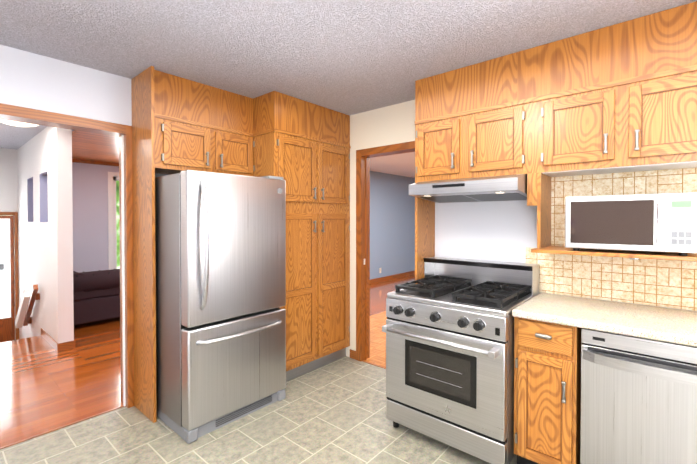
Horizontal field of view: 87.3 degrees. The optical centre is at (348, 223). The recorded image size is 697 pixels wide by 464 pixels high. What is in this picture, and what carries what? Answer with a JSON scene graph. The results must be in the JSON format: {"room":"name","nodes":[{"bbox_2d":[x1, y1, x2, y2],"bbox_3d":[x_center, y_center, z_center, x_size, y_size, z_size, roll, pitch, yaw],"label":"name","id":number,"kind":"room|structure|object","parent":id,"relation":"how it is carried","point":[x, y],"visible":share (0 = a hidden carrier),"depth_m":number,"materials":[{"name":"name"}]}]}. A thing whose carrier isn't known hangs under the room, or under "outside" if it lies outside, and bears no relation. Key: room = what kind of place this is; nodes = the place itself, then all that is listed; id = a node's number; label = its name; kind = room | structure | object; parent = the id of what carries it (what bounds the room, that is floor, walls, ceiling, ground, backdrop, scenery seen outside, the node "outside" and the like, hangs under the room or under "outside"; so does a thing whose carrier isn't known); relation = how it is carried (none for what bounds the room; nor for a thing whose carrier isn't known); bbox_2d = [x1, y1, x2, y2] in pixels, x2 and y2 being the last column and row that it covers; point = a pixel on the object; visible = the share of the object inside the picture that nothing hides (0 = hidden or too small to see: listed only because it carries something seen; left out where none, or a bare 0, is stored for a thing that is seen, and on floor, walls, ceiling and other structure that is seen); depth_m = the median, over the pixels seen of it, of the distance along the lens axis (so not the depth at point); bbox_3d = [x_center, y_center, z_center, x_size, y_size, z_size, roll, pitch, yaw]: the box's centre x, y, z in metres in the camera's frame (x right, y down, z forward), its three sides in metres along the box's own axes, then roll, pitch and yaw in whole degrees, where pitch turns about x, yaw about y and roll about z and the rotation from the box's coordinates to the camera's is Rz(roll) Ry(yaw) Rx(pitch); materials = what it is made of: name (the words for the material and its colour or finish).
{"room":"kitchen","nodes":[
{"label":"kitchen","id":0,"kind":"room"},
{"bbox_2d":[0,148,18,339],"bbox_3d":[-5.330,0.425,5.317,0.120,3.093,1.035,1,1,41],"label":"wall","id":1,"kind":"structure","parent":0,"point":[8,184],"depth_m":5.48,"materials":[{"name":"white paint"}]},
{"bbox_2d":[0,216,14,342],"bbox_3d":[-5.363,0.915,5.274,0.054,2.069,0.790,1,1,41],"label":"entry door","id":2,"kind":"structure","parent":1,"relation":"in","point":[7,318],"depth_m":5.50,"materials":[{"name":"brown wood"}]},
{"bbox_2d":[0,212,18,339],"bbox_3d":[-5.321,0.890,5.230,0.014,2.125,0.888,1,1,41],"label":"door frame","id":3,"kind":"structure","parent":1,"relation":"attached to","point":[15,214],"depth_m":5.54,"materials":[{"name":"brown wood"}]},
{"bbox_2d":[17,126,73,343],"bbox_3d":[-4.026,0.431,4.784,2.550,3.093,0.135,1,1,41],"label":"wall","id":4,"kind":"structure","parent":0,"point":[45,256],"depth_m":4.21,"materials":[{"name":"white paint"}]},
{"bbox_2d":[15,284,39,327],"bbox_3d":[-4.103,1.060,4.665,0.792,0.642,0.154,1,1,41],"label":"handrail","id":5,"kind":"object","parent":4,"relation":"attached to","point":[25,308],"visible":1,"depth_m":4.58,"materials":[{"name":"brown wood"}]},
{"bbox_2d":[41,328,59,351],"bbox_3d":[-3.427,1.322,4.179,0.862,0.085,0.012,1,1,41],"label":"baseboard","id":6,"kind":"structure","parent":4,"relation":"attached to","point":[52,342],"depth_m":4.10,"materials":[{"name":"brown wood"}]},
{"bbox_2d":[65,340,74,348],"bbox_3d":[-3.784,1.316,4.682,2.062,0.085,0.012,1,1,41],"label":"baseboard","id":7,"kind":"structure","parent":4,"relation":"attached to","point":[71,343],"depth_m":3.99,"materials":[{"name":"brown wood"}]},
{"bbox_2d":[0,45,169,176],"bbox_3d":[-2.034,0.150,2.398,0.120,2.473,4.940,1,1,41],"label":"wall","id":8,"kind":"structure","parent":0,"point":[35,81],"depth_m":2.44,"materials":[{"name":"white paint"}]},
{"bbox_2d":[0,103,133,449],"bbox_3d":[-1.961,0.328,2.482,0.153,2.115,0.897,1,1,41],"label":"door frame","id":9,"kind":"structure","parent":8,"relation":"attached to","point":[122,132],"depth_m":2.73,"materials":[{"name":"brown wood"}]},
{"bbox_2d":[131,66,214,121],"bbox_3d":[-1.346,-0.929,2.827,0.339,0.320,0.452,1,1,41],"label":"upper cabinet","id":10,"kind":"object","parent":8,"relation":"attached to","point":[151,89],"depth_m":2.69,"materials":[{"name":"brown wood"}]},
{"bbox_2d":[132,110,214,174],"bbox_3d":[-1.346,-0.590,2.831,0.339,0.382,0.452,1,1,41],"label":"upper cabinet","id":11,"kind":"object","parent":8,"relation":"attached to","point":[162,143],"depth_m":2.68,"materials":[{"name":"brown wood"}]},
{"bbox_2d":[215,122,254,176],"bbox_3d":[-1.073,-0.594,3.147,0.339,0.382,0.382,1,1,41],"label":"upper cabinet","id":12,"kind":"object","parent":8,"relation":"attached to","point":[234,147],"depth_m":3.04,"materials":[{"name":"brown wood"}]},
{"bbox_2d":[215,88,254,129],"bbox_3d":[-1.073,-0.933,3.142,0.339,0.320,0.382,1,1,41],"label":"upper cabinet","id":13,"kind":"object","parent":8,"relation":"attached to","point":[231,109],"depth_m":3.05,"materials":[{"name":"brown wood"}]},
{"bbox_2d":[255,91,322,137],"bbox_3d":[-0.660,-0.936,3.408,0.616,0.320,0.556,1,1,41],"label":"upper cabinet","id":14,"kind":"object","parent":8,"relation":"attached to","point":[274,108],"depth_m":3.13,"materials":[{"name":"brown wood"}]},
{"bbox_2d":[72,162,118,272],"bbox_3d":[-3.303,0.095,6.891,0.120,2.473,4.005,1,1,41],"label":"wall","id":15,"kind":"structure","parent":0,"point":[90,211],"depth_m":5.84,"materials":[{"name":"grey"}]},
{"bbox_2d":[108,172,118,269],"bbox_3d":[-3.543,0.111,6.580,0.105,1.950,1.390,1,1,41],"label":"living room window","id":16,"kind":"structure","parent":15,"relation":"in","point":[112,246],"depth_m":6.06,"materials":[{"name":"white paint"}]},
{"bbox_2d":[72,130,118,166],"bbox_3d":[-2.516,-0.979,4.808,3.780,0.072,1.905,1,1,41],"label":"ceiling","id":17,"kind":"structure","parent":0,"point":[93,148],"depth_m":4.82,"materials":[{"name":"brown wood"}]},
{"bbox_2d":[0,274,414,446],"bbox_3d":[-1.102,1.647,6.490,3.960,0.620,8.560,1,1,41],"label":"floor","id":18,"kind":"structure","parent":0,"point":[45,386],"depth_m":3.27,"materials":[{"name":"brown wood"}]},
{"bbox_2d":[73,269,119,324],"bbox_3d":[-3.163,0.976,5.541,0.933,0.744,2.006,1,1,41],"label":"sofa","id":19,"kind":"object","parent":18,"relation":"on","point":[96,295],"visible":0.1,"depth_m":4.77,"materials":[{"name":"black fabric"}]},
{"bbox_2d":[0,311,516,463],"bbox_3d":[1.746,1.407,2.779,5.520,0.050,10.440,1,1,41],"label":"floor","id":20,"kind":"structure","parent":0,"point":[333,412],"depth_m":2.38,"materials":[{"name":"tile"}]},
{"bbox_2d":[155,170,285,443],"bbox_3d":[-1.009,0.509,2.799,0.852,1.745,0.786,1,1,41],"label":"fridge","id":21,"kind":"object","parent":20,"relation":"on","point":[220,251],"visible":1,"depth_m":2.48,"materials":[{"name":"metal"}]},
{"bbox_2d":[255,126,350,380],"bbox_3d":[-0.524,0.291,3.567,0.634,2.162,0.952,1,1,41],"label":"tall cabinet","id":22,"kind":"object","parent":20,"relation":"on","point":[299,146],"depth_m":3.32,"materials":[{"name":"brown wood"}]},
{"bbox_2d":[382,257,539,463],"bbox_3d":[0.748,0.829,2.446,0.780,1.114,0.786,1,1,41],"label":"stove","id":23,"kind":"object","parent":20,"relation":"on","point":[448,328],"visible":0.96,"depth_m":2.20,"materials":[{"name":"metal"}]},
{"bbox_2d":[514,317,591,463],"bbox_3d":[1.223,0.950,2.158,0.300,0.879,0.591,1,1,41],"label":"base cabinet","id":24,"kind":"object","parent":20,"relation":"on","point":[547,372],"depth_m":1.93,"materials":[{"name":"wood"}]},
{"bbox_2d":[512,293,696,346],"bbox_3d":[2.076,0.499,1.395,2.586,0.040,0.620,1,1,41],"label":"countertop","id":25,"kind":"structure","parent":24,"relation":"on","point":[677,326],"depth_m":1.88,"materials":[{"name":"white stone"}]},
{"bbox_2d":[580,328,696,463],"bbox_3d":[1.549,0.957,1.819,0.598,0.874,0.642,1,1,41],"label":"dishwasher","id":26,"kind":"object","parent":20,"relation":"on","point":[638,400],"visible":0.96,"depth_m":1.67,"materials":[{"name":"metal"}]},
{"bbox_2d":[0,0,696,177],"bbox_3d":[0.113,-1.158,4.161,9.840,0.100,10.440,1,1,41],"label":"ceiling","id":27,"kind":"structure","parent":0,"point":[349,57],"depth_m":2.12,"materials":[{"name":"white paint"}]},
{"bbox_2d":[0,119,37,126],"bbox_3d":[-3.341,-1.046,3.686,0.424,0.112,0.424,1,1,41],"label":"light","id":28,"kind":"object","parent":27,"relation":"attached to","point":[16,123],"visible":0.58,"depth_m":3.65,"materials":[{"name":"white glass"}]},
{"bbox_2d":[370,171,414,278],"bbox_3d":[0.668,0.079,8.271,0.120,2.473,3.520,1,1,41],"label":"wall","id":29,"kind":"structure","parent":0,"point":[392,226],"depth_m":8.57,"materials":[{"name":"blue"}]},
{"bbox_2d":[370,270,414,283],"bbox_3d":[0.719,1.265,8.243,0.011,0.100,3.280,1,1,41],"label":"baseboard","id":30,"kind":"structure","parent":29,"relation":"attached to","point":[381,279],"depth_m":8.57,"materials":[{"name":"brown wood"}]},
{"bbox_2d":[346,100,691,356],"bbox_3d":[1.522,0.150,2.442,5.200,2.473,0.220,1,1,41],"label":"wall","id":31,"kind":"structure","parent":0,"point":[504,231],"depth_m":2.89,"materials":[{"name":"beige paint"}]},
{"bbox_2d":[323,107,349,141],"bbox_3d":[-0.349,-0.940,3.768,0.616,0.320,0.396,1,1,41],"label":"upper cabinet","id":32,"kind":"object","parent":31,"relation":"attached to","point":[336,125],"depth_m":3.56,"materials":[{"name":"brown wood"}]},
{"bbox_2d":[356,141,414,368],"bbox_3d":[0.455,0.322,3.425,0.882,2.105,0.141,1,1,41],"label":"door frame","id":33,"kind":"structure","parent":31,"relation":"attached to","point":[363,156],"depth_m":3.65,"materials":[{"name":"brown wood"}]},
{"bbox_2d":[415,109,458,182],"bbox_3d":[0.744,-0.549,2.759,0.391,0.462,0.299,1,1,41],"label":"upper cabinet","id":34,"kind":"object","parent":31,"relation":"attached to","point":[437,135],"depth_m":2.65,"materials":[{"name":"brown wood"}]},
{"bbox_2d":[415,53,514,116],"bbox_3d":[0.880,-0.926,2.649,0.735,0.320,0.281,1,1,41],"label":"upper cabinet","id":35,"kind":"object","parent":31,"relation":"attached to","point":[480,83],"depth_m":2.52,"materials":[{"name":"brown wood"}]},
{"bbox_2d":[459,93,538,180],"bbox_3d":[1.057,-0.545,2.487,0.439,0.462,0.299,1,1,41],"label":"upper cabinet","id":36,"kind":"object","parent":31,"relation":"attached to","point":[495,137],"depth_m":2.38,"materials":[{"name":"brown wood"}]},
{"bbox_2d":[409,174,526,202],"bbox_3d":[0.861,-0.237,2.561,0.744,0.150,0.450,1,1,41],"label":"range hood","id":37,"kind":"object","parent":36,"relation":"attached to","point":[500,188],"visible":1,"depth_m":2.41,"materials":[{"name":"metal"}]},
{"bbox_2d":[515,30,594,96],"bbox_3d":[1.319,-0.922,2.268,0.427,0.320,0.281,1,1,41],"label":"upper cabinet","id":38,"kind":"object","parent":31,"relation":"attached to","point":[559,64],"depth_m":2.16,"materials":[{"name":"brown wood"}]},
{"bbox_2d":[531,77,618,180],"bbox_3d":[1.388,-0.542,2.201,0.436,0.462,0.299,1,1,41],"label":"upper cabinet","id":39,"kind":"object","parent":31,"relation":"attached to","point":[575,129],"depth_m":2.09,"materials":[{"name":"brown wood"}]},
{"bbox_2d":[526,167,696,310],"bbox_3d":[2.247,0.086,1.660,2.680,0.780,0.012,1,1,41],"label":"tile backsplash","id":40,"kind":"structure","parent":31,"relation":"attached to","point":[663,283],"depth_m":2.20,"materials":[{"name":"tile"}]},
{"bbox_2d":[595,1,696,80],"bbox_3d":[1.834,-0.916,1.823,0.935,0.320,0.281,1,1,41],"label":"soffit","id":41,"kind":"object","parent":31,"relation":"attached to","point":[669,36],"depth_m":1.89,"materials":[{"name":"brown wood"}]},
{"bbox_2d":[619,61,696,172],"bbox_3d":[1.701,-0.539,1.931,0.390,0.462,0.299,1,1,41],"label":"upper cabinet","id":42,"kind":"object","parent":31,"relation":"attached to","point":[619,97],"depth_m":1.86,"materials":[{"name":"brown wood"}]},
{"bbox_2d":[565,192,696,255],"bbox_3d":[1.545,0.000,1.972,0.599,0.301,0.387,1,1,41],"label":"microwave","id":43,"kind":"object","parent":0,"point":[662,222],"visible":1,"depth_m":1.84,"materials":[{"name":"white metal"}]},
{"label":"outside","id":44,"kind":"structure","parent":0,"visible":0},
{"bbox_2d":[0,181,119,268],"bbox_3d":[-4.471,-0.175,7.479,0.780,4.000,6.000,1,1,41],"label":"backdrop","id":45,"kind":"structure","parent":44,"point":[117,224],"depth_m":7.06,"materials":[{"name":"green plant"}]}
]}

